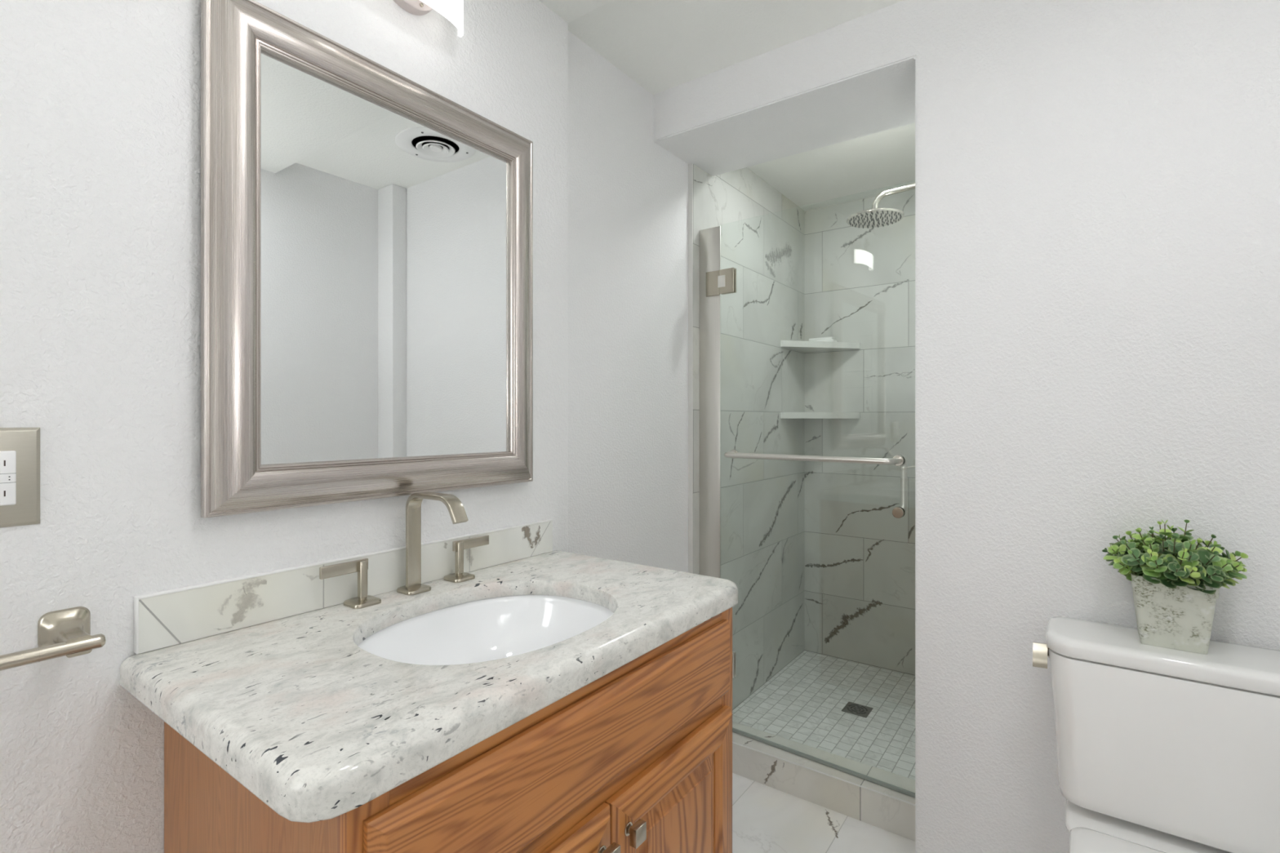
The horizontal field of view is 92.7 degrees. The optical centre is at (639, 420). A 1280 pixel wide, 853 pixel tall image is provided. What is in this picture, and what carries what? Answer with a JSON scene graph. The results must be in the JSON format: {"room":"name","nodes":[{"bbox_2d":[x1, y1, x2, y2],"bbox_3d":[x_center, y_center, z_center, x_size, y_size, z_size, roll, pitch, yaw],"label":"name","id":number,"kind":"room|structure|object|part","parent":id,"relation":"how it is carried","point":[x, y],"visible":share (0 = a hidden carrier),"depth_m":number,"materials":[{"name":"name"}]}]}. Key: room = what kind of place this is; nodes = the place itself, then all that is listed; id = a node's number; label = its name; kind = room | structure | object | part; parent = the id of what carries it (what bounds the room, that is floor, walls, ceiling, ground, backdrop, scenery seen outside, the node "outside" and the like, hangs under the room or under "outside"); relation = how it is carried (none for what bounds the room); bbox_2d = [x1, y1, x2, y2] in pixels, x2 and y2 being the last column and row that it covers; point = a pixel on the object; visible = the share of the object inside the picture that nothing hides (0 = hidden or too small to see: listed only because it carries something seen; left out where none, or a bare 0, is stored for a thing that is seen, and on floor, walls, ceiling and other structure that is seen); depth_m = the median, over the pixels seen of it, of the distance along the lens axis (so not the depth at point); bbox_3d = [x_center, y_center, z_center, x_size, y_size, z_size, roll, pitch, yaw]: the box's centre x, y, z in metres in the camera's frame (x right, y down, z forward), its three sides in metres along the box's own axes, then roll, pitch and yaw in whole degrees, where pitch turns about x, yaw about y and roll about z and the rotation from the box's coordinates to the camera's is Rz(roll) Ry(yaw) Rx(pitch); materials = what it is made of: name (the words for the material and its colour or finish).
{"room":"bathroom","nodes":[
{"label":"bathroom","id":0,"kind":"room"},
{"bbox_2d":[0,0,568,852],"bbox_3d":[-1.063,0.013,0.612,0.300,2.400,2.588,0,0,36],"label":"wall","id":1,"kind":"structure","parent":0,"point":[100,100],"depth_m":0.84,"materials":[{"name":"white paint"}]},
{"bbox_2d":[0,427,39,528],"bbox_3d":[-0.791,0.070,0.725,0.010,0.122,0.116,0,0,36],"label":"outlet plate","id":2,"kind":"object","parent":1,"relation":"attached to","point":[20,447],"visible":1,"depth_m":0.76,"materials":[{"name":"metal"}]},
{"bbox_2d":[0,450,16,506],"bbox_3d":[-0.778,0.071,0.739,0.004,0.067,0.033,0,0,36],"label":"socket","id":3,"kind":"object","parent":2,"relation":"attached to","point":[7,458],"depth_m":0.75,"materials":[{"name":"white plastic"}]},
{"bbox_2d":[0,606,105,671],"bbox_3d":[-0.849,0.270,0.588,0.076,0.050,0.502,0,0,36],"label":"towel bar","id":4,"kind":"object","parent":1,"relation":"attached to","point":[65,632],"visible":1,"depth_m":0.76,"materials":[{"name":"silver metal"}]},
{"bbox_2d":[133,519,552,653],"bbox_3d":[-0.460,0.284,1.180,0.012,0.080,0.821,0,0,36],"label":"backsplash","id":5,"kind":"structure","parent":1,"relation":"attached to","point":[171,617],"depth_m":1.01,"materials":[{"name":"stone"}]},
{"bbox_2d":[200,0,533,518],"bbox_3d":[-0.449,-0.255,1.168,0.044,0.798,0.663,0,0,36],"label":"framed mirror","id":6,"kind":"object","parent":1,"relation":"attached to","point":[366,233],"visible":1,"depth_m":1.07,"materials":[{"name":"silver metal"}]},
{"bbox_2d":[261,51,508,464],"bbox_3d":[-0.449,-0.255,1.168,0.006,0.654,0.519,0,0,36],"label":"mirror glass","id":7,"kind":"object","parent":6,"relation":"attached to","point":[384,223],"depth_m":1.11,"materials":[{"name":"silver mirror"}]},
{"bbox_2d":[393,0,462,37],"bbox_3d":[-0.427,-0.859,1.172,0.076,0.146,0.202,0,0,36],"label":"wall sconce","id":8,"kind":"object","parent":1,"relation":"attached to","point":[452,10],"visible":1,"depth_m":1.20,"materials":[{"name":"white glass"}]},
{"bbox_3d":[-0.412,-0.819,1.161,0.036,0.067,0.202,0,0,36],"label":"lamp shade","id":9,"kind":"part","parent":8,"relation":"part of","materials":[{"name":"white glass"}]},
{"bbox_2d":[538,0,612,22],"bbox_3d":[-0.251,-1.114,0.025,1.904,0.185,2.588,0,0,36],"label":"ceiling","id":10,"kind":"structure","parent":0,"point":[569,11],"depth_m":1.51,"materials":[{"name":"white paint"}]},
{"bbox_2d":[568,31,804,711],"bbox_3d":[0.242,0.023,2.483,0.218,2.420,1.994,0,0,36],"label":"wall","id":11,"kind":"structure","parent":0,"point":[628,194],"depth_m":2.15,"materials":[{"name":"white paint"}]},
{"bbox_2d":[780,412,860,418],"bbox_3d":[0.867,-0.023,2.923,0.281,0.030,0.310,0,0,36],"label":"corner shelf","id":12,"kind":"object","parent":11,"relation":"attached to","point":[783,415],"visible":1,"depth_m":2.92,"materials":[{"name":"stone"}]},
{"bbox_2d":[568,0,903,94],"bbox_3d":[0.613,-1.150,1.321,1.780,0.114,0.524,0,0,36],"label":"ceiling","id":13,"kind":"structure","parent":0,"point":[660,45],"depth_m":1.71,"materials":[{"name":"white paint"}]},
{"bbox_2d":[732,650,915,779],"bbox_3d":[0.873,1.212,2.487,0.802,0.062,1.010,0,0,36],"label":"floor","id":14,"kind":"structure","parent":0,"point":[803,703],"depth_m":2.49,"materials":[{"name":"tile"}]},
{"bbox_2d":[841,702,873,717],"bbox_3d":[0.886,1.180,2.492,0.100,0.002,0.100,0,0,36],"label":"shower drain","id":15,"kind":"object","parent":14,"relation":"on","point":[851,708],"visible":1,"depth_m":2.49,"materials":[{"name":"metal"}]},
{"bbox_2d":[732,773,915,852],"bbox_3d":[-0.086,1.243,0.352,2.020,0.060,3.310,0,0,36],"label":"floor","id":16,"kind":"structure","parent":0,"point":[766,819],"depth_m":1.81,"materials":[{"name":"stone"}]},
{"bbox_2d":[164,607,732,852],"bbox_3d":[-0.229,0.791,1.046,0.542,0.845,0.806,0,0,36],"label":"vanity cabinet","id":17,"kind":"object","parent":16,"relation":"on","point":[637,758],"visible":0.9,"depth_m":0.83,"materials":[{"name":"brown wood"}]},
{"bbox_3d":[-0.485,0.791,0.744,0.479,0.845,0.015,0,0,36],"label":"panel","id":18,"kind":"part","parent":17,"relation":"part of","materials":[{"name":"brown wood"}]},
{"bbox_2d":[120,550,737,822],"bbox_3d":[-0.251,0.346,1.039,0.517,0.044,0.867,0,0,36],"label":"countertop","id":19,"kind":"structure","parent":17,"relation":"on","point":[317,726],"depth_m":0.77,"materials":[{"name":"white stone"}]},
{"bbox_2d":[319,491,488,608],"bbox_3d":[-0.380,0.230,1.132,0.170,0.189,0.358,0,0,36],"label":"widespread faucet","id":20,"kind":"object","parent":19,"relation":"on","point":[413,586],"visible":1,"depth_m":1.15,"materials":[{"name":"silver metal"}]},
{"bbox_3d":[-0.512,0.257,1.058,0.007,0.020,0.084,0,0,36],"label":"lever arm","id":21,"kind":"part","parent":20,"relation":"part of","materials":[{"name":"silver metal"}]},
{"bbox_3d":[-0.490,0.282,1.080,0.014,0.068,0.014,0,0,36],"label":"handle","id":22,"kind":"part","parent":20,"relation":"part of","materials":[{"name":"silver metal"}]},
{"bbox_3d":[-0.490,0.320,1.080,0.050,0.008,0.050,0,0,36],"label":"plate","id":23,"kind":"part","parent":20,"relation":"part of","materials":[{"name":"silver metal"}]},
{"bbox_3d":[-0.429,0.320,1.161,0.050,0.008,0.050,0,0,36],"label":"plate","id":24,"kind":"part","parent":20,"relation":"part of","materials":[{"name":"silver metal"}]},
{"bbox_3d":[-0.374,0.226,1.121,0.149,0.181,0.029,0,0,36],"label":"spout","id":25,"kind":"part","parent":20,"relation":"part of","materials":[{"name":"silver metal"}]},
{"bbox_3d":[-0.369,0.282,1.248,0.014,0.068,0.014,0,0,36],"label":"handle","id":26,"kind":"part","parent":20,"relation":"part of","materials":[{"name":"silver metal"}]},
{"bbox_3d":[-0.369,0.320,1.248,0.050,0.008,0.050,0,0,36],"label":"plate","id":27,"kind":"part","parent":20,"relation":"part of","materials":[{"name":"silver metal"}]},
{"bbox_3d":[-0.353,0.257,1.278,0.007,0.020,0.090,0,0,36],"label":"lever arm","id":28,"kind":"part","parent":20,"relation":"part of","materials":[{"name":"silver metal"}]},
{"bbox_2d":[357,595,613,665],"bbox_3d":[-0.242,0.434,1.026,0.387,0.158,0.469,0,0,36],"label":"sink basin","id":29,"kind":"object","parent":19,"relation":"in","point":[488,629],"visible":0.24,"depth_m":1.19,"materials":[{"name":"white ceramic"}]},
{"bbox_3d":[-0.045,0.464,0.898,0.019,0.142,0.750,0,0,36],"label":"drawer","id":30,"kind":"part","parent":17,"relation":"part of","materials":[{"name":"brown wood"}]},
{"bbox_3d":[-0.055,0.391,0.917,0.019,0.045,0.711,0,0,36],"label":"frame rail","id":31,"kind":"part","parent":17,"relation":"part of","materials":[{"name":"brown wood"}]},
{"bbox_3d":[-0.155,0.594,0.744,0.019,0.060,0.376,0,0,36],"label":"rail","id":32,"kind":"part","parent":17,"relation":"part of","materials":[{"name":"brown wood"}]},
{"bbox_3d":[-0.045,0.614,0.860,0.026,0.027,0.026,0,0,36],"label":"knob","id":33,"kind":"part","parent":17,"relation":"part of","materials":[{"name":"silver metal"}]},
{"bbox_3d":[-0.055,0.546,0.917,0.019,0.065,0.711,0,0,36],"label":"frame rail","id":34,"kind":"part","parent":17,"relation":"part of","materials":[{"name":"brown wood"}]},
{"bbox_3d":[-0.008,0.614,0.911,0.026,0.027,0.026,0,0,36],"label":"knob","id":35,"kind":"part","parent":17,"relation":"part of","materials":[{"name":"silver metal"}]},
{"bbox_3d":[0.067,0.594,1.052,0.019,0.060,0.377,0,0,36],"label":"rail","id":36,"kind":"part","parent":17,"relation":"part of","materials":[{"name":"brown wood"}]},
{"bbox_3d":[0.067,0.829,1.052,0.016,0.421,0.269,0,0,36],"label":"door","id":37,"kind":"part","parent":17,"relation":"part of","materials":[{"name":"brown wood"}]},
{"bbox_2d":[732,721,915,841],"bbox_3d":[0.546,1.170,2.018,0.822,0.126,0.134,0,0,36],"label":"shower curb","id":38,"kind":"object","parent":16,"relation":"on","point":[864,801],"depth_m":1.93,"materials":[{"name":"stone"}]},
{"bbox_2d":[699,226,720,577],"bbox_3d":[0.264,0.201,2.253,0.088,1.812,0.037,0,0,36],"label":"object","id":39,"kind":"object","parent":38,"relation":"on","point":[709,238],"visible":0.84,"depth_m":2.24,"materials":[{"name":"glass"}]},
{"bbox_3d":[0.265,-0.499,2.232,0.056,0.090,0.004,0,0,36],"label":"hinge plate","id":40,"kind":"part","parent":39,"relation":"part of","materials":[{"name":"silver metal"}]},
{"bbox_2d":[717,267,915,797],"bbox_3d":[0.551,0.202,1.972,0.704,1.810,0.142,0,0,36],"label":"shower door","id":41,"kind":"structure","parent":39,"relation":"attached to","point":[726,279],"depth_m":1.94,"materials":[{"name":"clear glass"}]},
{"bbox_2d":[892,506,903,518],"bbox_3d":[0.766,0.275,1.816,0.033,0.033,0.004,0,0,39],"label":"washer","id":42,"kind":"object","parent":41,"relation":"in","point":[898,512],"depth_m":1.81,"materials":[{"name":"silver metal"}]},
{"bbox_2d":[893,455,903,466],"bbox_3d":[0.766,0.120,1.815,0.033,0.033,0.005,0,0,39],"label":"washer","id":43,"kind":"object","parent":41,"relation":"in","point":[900,458],"depth_m":1.81,"materials":[{"name":"silver metal"}]},
{"bbox_3d":[0.793,0.198,1.849,0.018,0.173,0.058,0,0,39],"label":"pull handle","id":44,"kind":"part","parent":41,"relation":"part of","materials":[{"name":"metal"}]},
{"bbox_2d":[1032,616,1279,852],"bbox_3d":[0.897,0.828,0.971,0.484,0.771,0.734,0,0,36],"label":"toilet","id":45,"kind":"object","parent":16,"relation":"on","point":[1159,749],"visible":0.98,"depth_m":1.16,"materials":[{"name":"white ceramic"}]},
{"bbox_3d":[0.858,0.496,1.302,0.033,0.046,0.061,0,0,36],"label":"flush lever","id":46,"kind":"part","parent":45,"relation":"part of","materials":[{"name":"silver metal"}]},
{"bbox_3d":[0.861,0.809,0.901,0.376,0.022,0.509,0,0,36],"label":"seat lid","id":47,"kind":"part","parent":45,"relation":"part of","materials":[{"name":"white ceramic"}]},
{"bbox_3d":[1.068,0.460,1.189,0.462,0.036,0.179,0,0,36],"label":"tank lid","id":48,"kind":"part","parent":45,"relation":"part of","materials":[{"name":"white ceramic"}]},
{"bbox_2d":[1102,519,1248,654],"bbox_3d":[1.049,0.319,1.205,0.217,0.246,0.197,0,0,33],"label":"potted plant","id":49,"kind":"object","parent":45,"relation":"on","point":[1176,582],"visible":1,"depth_m":1.17,"materials":[{"name":"green plant"}]},
{"bbox_3d":[1.058,0.374,1.218,0.128,0.136,0.128,0,0,36],"label":"pot","id":50,"kind":"part","parent":49,"relation":"part of","materials":[{"name":"white ceramic"}]},
{"bbox_2d":[746,122,915,210],"bbox_3d":[0.922,-1.139,2.553,1.039,0.135,1.085,0,0,36],"label":"ceiling","id":51,"kind":"structure","parent":0,"point":[865,166],"depth_m":2.62,"materials":[{"name":"white paint"}]},
{"bbox_2d":[804,189,915,675],"bbox_3d":[1.233,0.071,2.923,0.968,2.325,0.120,0,0,36],"label":"wall","id":52,"kind":"structure","parent":0,"point":[860,282],"depth_m":2.97,"materials":[{"name":"stone"}]},
{"bbox_2d":[780,340,860,352],"bbox_3d":[0.867,-0.361,2.923,0.281,0.029,0.310,0,0,36],"label":"corner shelf","id":53,"kind":"object","parent":52,"relation":"attached to","point":[802,346],"visible":1,"depth_m":2.93,"materials":[{"name":"stone"}]},
{"bbox_2d":[813,339,836,342],"bbox_3d":[0.895,-0.382,2.999,0.128,0.013,0.064,0,0,36],"label":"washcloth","id":54,"kind":"object","parent":53,"relation":"on","point":[827,340],"visible":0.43,"depth_m":2.95,"materials":[{"name":"white fabric"}]},
{"bbox_2d":[808,337,835,341],"bbox_3d":[0.896,-0.396,3.003,0.120,0.013,0.059,0,0,36],"label":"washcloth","id":55,"kind":"object","parent":54,"relation":"on","point":[822,338],"visible":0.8,"depth_m":2.97,"materials":[{"name":"white fabric"}]},
{"bbox_2d":[653,0,1279,852],"bbox_3d":[0.917,0.003,1.656,1.920,2.420,0.375,0,0,36],"label":"wall","id":56,"kind":"structure","parent":0,"point":[1097,182],"depth_m":1.41,"materials":[{"name":"white paint"}]},
{"bbox_2d":[688,163,693,573],"bbox_3d":[0.185,0.138,2.232,0.018,2.151,0.002,0,0,36],"label":"trim","id":57,"kind":"structure","parent":56,"relation":"attached to","point":[691,165],"depth_m":2.23,"materials":[{"name":"white tile"}]},
{"bbox_3d":[1.295,0.023,2.284,0.120,2.420,1.085,0,0,36],"label":"wall","id":58,"kind":"structure","parent":0,"visible":0},
{"bbox_2d":[846,182,915,228],"bbox_3d":[0.961,-0.821,2.253,0.386,0.136,0.204,0,0,36],"label":"shower","id":59,"kind":"object","parent":58,"relation":"attached to","point":[874,217],"visible":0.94,"depth_m":2.28,"materials":[{"name":"silver metal"}]},
{"bbox_3d":[0.887,-0.776,2.306,0.204,0.038,0.204,0,0,36],"label":"spray plate","id":60,"kind":"part","parent":59,"relation":"part of","materials":[{"name":"silver metal"}]},
{"bbox_3d":[0.996,-0.830,2.228,0.291,0.079,0.022,0,0,36],"label":"arm","id":61,"kind":"part","parent":59,"relation":"part of","materials":[{"name":"silver metal"}]}
]}

